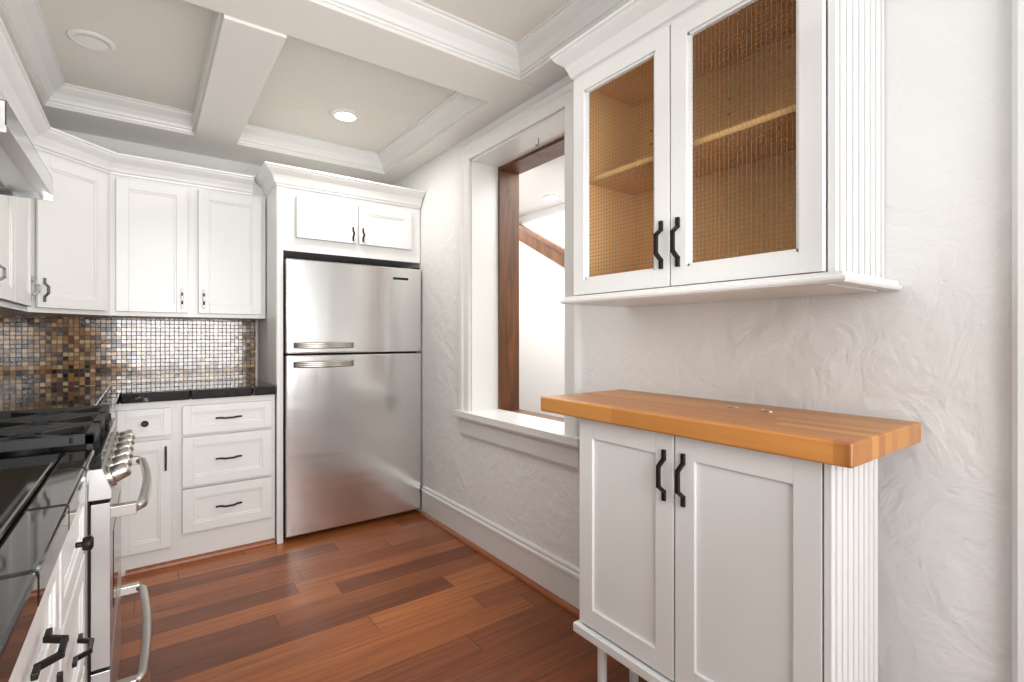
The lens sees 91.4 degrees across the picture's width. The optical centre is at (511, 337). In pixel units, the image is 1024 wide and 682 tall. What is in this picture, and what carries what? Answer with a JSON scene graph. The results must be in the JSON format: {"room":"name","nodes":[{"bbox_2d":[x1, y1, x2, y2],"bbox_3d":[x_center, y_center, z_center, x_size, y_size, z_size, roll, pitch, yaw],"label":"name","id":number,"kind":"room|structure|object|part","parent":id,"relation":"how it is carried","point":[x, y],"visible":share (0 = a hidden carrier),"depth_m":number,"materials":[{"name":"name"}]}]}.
{"room":"kitchen","nodes":[
{"label":"kitchen","id":0,"kind":"room"},
{"bbox_2d":[0,128,381,389],"bbox_3d":[-2.023,-0.090,3.441,2.310,2.660,0.156,0,0,-36],"label":"wall","id":1,"kind":"structure","parent":0,"point":[36,351],"depth_m":3.10,"materials":[{"name":"tile"}]},
{"bbox_2d":[0,53,15,312],"bbox_3d":[-2.087,-0.565,1.822,0.346,0.890,0.465,0,0,-36],"label":"upper cabinet","id":2,"kind":"object","parent":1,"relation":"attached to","point":[7,82],"depth_m":1.97,"materials":[{"name":"white paint"}]},
{"bbox_2d":[0,99,52,200],"bbox_3d":[-1.651,-0.589,1.366,0.506,0.191,0.749,0,0,-36],"label":"range hood","id":3,"kind":"object","parent":2,"relation":"attached to","point":[24,173],"visible":1,"depth_m":1.51,"materials":[{"name":"silver metal"}]},
{"bbox_2d":[16,81,51,315],"bbox_3d":[-2.286,-0.565,2.140,0.400,0.890,0.525,0,0,-36],"label":"upper cabinet","id":4,"kind":"object","parent":1,"relation":"attached to","point":[33,216],"depth_m":2.35,"materials":[{"name":"white paint"}]},
{"bbox_2d":[0,128,111,316],"bbox_3d":[-2.501,-0.565,2.616,0.616,0.890,0.616,0,0,-36],"label":"upper cabinet","id":5,"kind":"object","parent":1,"relation":"attached to","point":[91,239],"depth_m":2.61,"materials":[{"name":"white paint"}]},
{"bbox_2d":[112,151,265,319],"bbox_3d":[-2.020,-0.565,3.102,0.851,0.890,0.400,0,0,-36],"label":"upper cabinet","id":6,"kind":"object","parent":1,"relation":"attached to","point":[187,250],"depth_m":2.98,"materials":[{"name":"white paint"}]},
{"bbox_2d":[39,0,569,152],"bbox_3d":[-0.288,-1.370,1.214,2.840,0.100,5.800,0,0,-36],"label":"ceiling","id":7,"kind":"structure","parent":0,"point":[157,56],"depth_m":2.46,"materials":[{"name":"paint"}]},
{"bbox_2d":[66,29,116,51],"bbox_3d":[-1.870,-1.314,2.225,0.173,0.012,0.173,0,0,-36],"label":"recessed light","id":8,"kind":"object","parent":7,"relation":"in","point":[91,40],"visible":1,"depth_m":2.21,"materials":[{"name":"white plastic"}]},
{"bbox_2d":[0,0,567,184],"bbox_3d":[-0.360,-1.259,1.161,2.360,0.122,5.500,0,0,-36],"label":"ceiling beams","id":9,"kind":"structure","parent":7,"relation":"attached to","point":[247,39],"depth_m":2.33,"materials":[{"name":"white paint"}]},
{"bbox_2d":[1,0,629,171],"bbox_3d":[-0.468,-1.272,1.486,1.850,0.095,4.150,0,0,-36],"label":"crown molding","id":10,"kind":"structure","parent":7,"relation":"attached to","point":[561,27],"depth_m":2.26,"materials":[{"name":"white paint"}]},
{"bbox_2d":[330,108,360,121],"bbox_3d":[-0.989,-1.314,2.969,0.173,0.012,0.173,0,0,-36],"label":"recessed light","id":11,"kind":"object","parent":7,"relation":"in","point":[344,114],"visible":1,"depth_m":2.95,"materials":[{"name":"white"}]},
{"bbox_2d":[118,509,647,681],"bbox_3d":[-0.308,1.265,1.200,2.890,0.050,5.900,0,0,-36],"label":"floor","id":12,"kind":"structure","parent":0,"point":[412,596],"depth_m":2.21,"materials":[{"name":"laminate"}]},
{"bbox_2d":[0,591,35,681],"bbox_3d":[-0.682,0.785,0.164,0.656,0.910,0.590,0,0,-36],"label":"base cabinet","id":13,"kind":"object","parent":12,"relation":"on","point":[18,615],"depth_m":0.54,"materials":[{"name":"white paint"}]},
{"bbox_2d":[0,519,71,681],"bbox_3d":[-0.927,0.785,0.499,0.656,0.910,0.520,0,0,-36],"label":"base cabinet","id":14,"kind":"object","parent":12,"relation":"on","point":[39,559],"depth_m":0.75,"materials":[{"name":"white paint"}]},
{"bbox_2d":[0,453,87,554],"bbox_3d":[-0.388,0.316,-0.219,0.669,0.052,3.285,0,0,-36],"label":"countertop","id":15,"kind":"structure","parent":14,"relation":"on","point":[39,488],"depth_m":0.95,"materials":[{"name":"black stone"}]},
{"bbox_2d":[0,405,151,681],"bbox_3d":[-1.534,0.748,1.455,0.789,0.984,0.754,0,0,-36],"label":"range","id":16,"kind":"object","parent":12,"relation":"on","point":[62,430],"visible":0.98,"depth_m":1.38,"materials":[{"name":"silver metal"}]},
{"bbox_3d":[-1.308,0.825,1.620,0.048,0.770,0.750,0,0,-36],"label":"door","id":17,"kind":"part","parent":16,"relation":"part of","materials":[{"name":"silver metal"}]},
{"bbox_2d":[64,459,93,681],"bbox_3d":[-1.203,0.785,0.876,0.656,0.910,0.555,0,0,-36],"label":"base cabinet","id":18,"kind":"object","parent":12,"relation":"on","point":[80,543],"depth_m":1.16,"materials":[{"name":"white paint"}]},
{"bbox_2d":[64,423,115,458],"bbox_3d":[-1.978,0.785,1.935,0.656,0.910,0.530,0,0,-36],"label":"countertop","id":19,"kind":"structure","parent":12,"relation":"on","point":[81,454],"depth_m":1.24,"materials":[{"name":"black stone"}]},
{"bbox_2d":[132,403,179,575],"bbox_3d":[-2.116,0.785,2.883,0.280,0.910,0.632,0,0,-36],"label":"base cabinet","id":20,"kind":"object","parent":12,"relation":"on","point":[155,426],"depth_m":2.66,"materials":[{"name":"white paint"}]},
{"bbox_2d":[0,385,119,422],"bbox_3d":[-2.234,0.316,2.304,0.669,0.052,1.427,0,0,-36],"label":"countertop","id":21,"kind":"structure","parent":20,"relation":"on","point":[56,397],"depth_m":2.37,"materials":[{"name":"black stone"}]},
{"bbox_2d":[180,391,275,564],"bbox_3d":[-1.805,0.785,3.111,0.492,0.910,0.632,0,0,-36],"label":"base cabinet","id":22,"kind":"object","parent":12,"relation":"on","point":[206,449],"depth_m":2.86,"materials":[{"name":"white paint"}]},
{"bbox_2d":[104,379,275,402],"bbox_3d":[-1.923,0.316,3.014,0.797,0.052,0.649,0,0,-36],"label":"countertop","id":23,"kind":"structure","parent":22,"relation":"on","point":[215,389],"depth_m":2.83,"materials":[{"name":"black stone"}]},
{"bbox_2d":[254,161,424,543],"bbox_3d":[-1.229,0.113,3.476,1.016,2.255,0.731,0,0,-36],"label":"surround","id":24,"kind":"object","parent":12,"relation":"on","point":[310,224],"visible":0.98,"depth_m":3.17,"materials":[{"name":"white paint"}]},
{"bbox_3d":[-1.132,-0.963,3.343,1.016,0.105,0.403,0,0,-36],"label":"crown","id":25,"kind":"part","parent":24,"relation":"part of","materials":[{"name":"white paint"}]},
{"bbox_2d":[283,258,420,537],"bbox_3d":[-1.169,0.376,3.494,0.886,1.728,0.699,0,0,-36],"label":"fridge","id":26,"kind":"object","parent":12,"relation":"on","point":[351,397],"visible":0.94,"depth_m":3.22,"materials":[{"name":"silver metal"}]},
{"bbox_2d":[541,389,920,681],"bbox_3d":[0.557,0.722,1.506,0.423,1.036,0.972,0,0,-36],"label":"base cabinet","id":27,"kind":"object","parent":12,"relation":"on","point":[725,541],"visible":1,"depth_m":1.26,"materials":[{"name":"white paint"}]},
{"bbox_2d":[519,155,563,417],"bbox_3d":[0.675,0.035,3.158,1.010,2.510,7.500,0,0,-36],"label":"wall","id":28,"kind":"structure","parent":0,"point":[541,327],"depth_m":4.36,"materials":[{"name":"paint"}]},
{"bbox_2d":[519,223,563,266],"bbox_3d":[0.711,-0.414,3.742,0.058,1.576,2.860,0,0,-36],"label":"trim","id":29,"kind":"structure","parent":28,"relation":"attached to","point":[549,249],"depth_m":4.34,"materials":[{"name":"brown wood"}]},
{"bbox_2d":[543,194,560,199],"bbox_3d":[0.321,-1.114,3.990,0.143,0.012,0.143,0,0,-36],"label":"light","id":30,"kind":"object","parent":28,"relation":"attached to","point":[551,197],"visible":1,"depth_m":3.97,"materials":[{"name":"white"}]},
{"bbox_2d":[386,0,1011,681],"bbox_3d":[0.681,-0.090,2.016,0.330,2.660,5.650,0,0,-36],"label":"wall","id":31,"kind":"structure","parent":0,"point":[928,346],"depth_m":1.28,"materials":[{"name":"paint"}]},
{"bbox_2d":[419,485,579,618],"bbox_3d":[0.235,1.140,2.316,0.034,0.200,2.940,0,0,-36],"label":"baseboard","id":32,"kind":"structure","parent":31,"relation":"attached to","point":[551,576],"depth_m":2.66,"materials":[{"name":"white paint"}]},
{"bbox_2d":[550,0,902,306],"bbox_3d":[0.581,-0.576,1.549,0.375,0.910,0.987,0,0,-36],"label":"upper cabinet","id":33,"kind":"object","parent":31,"relation":"attached to","point":[729,150],"visible":1,"depth_m":1.48,"materials":[{"name":"white paint"}]},
{"bbox_3d":[0.581,-0.981,1.549,0.375,0.100,0.987,0,0,-36],"label":"crown","id":34,"kind":"part","parent":33,"relation":"part of","materials":[{"name":"white paint"}]}
]}

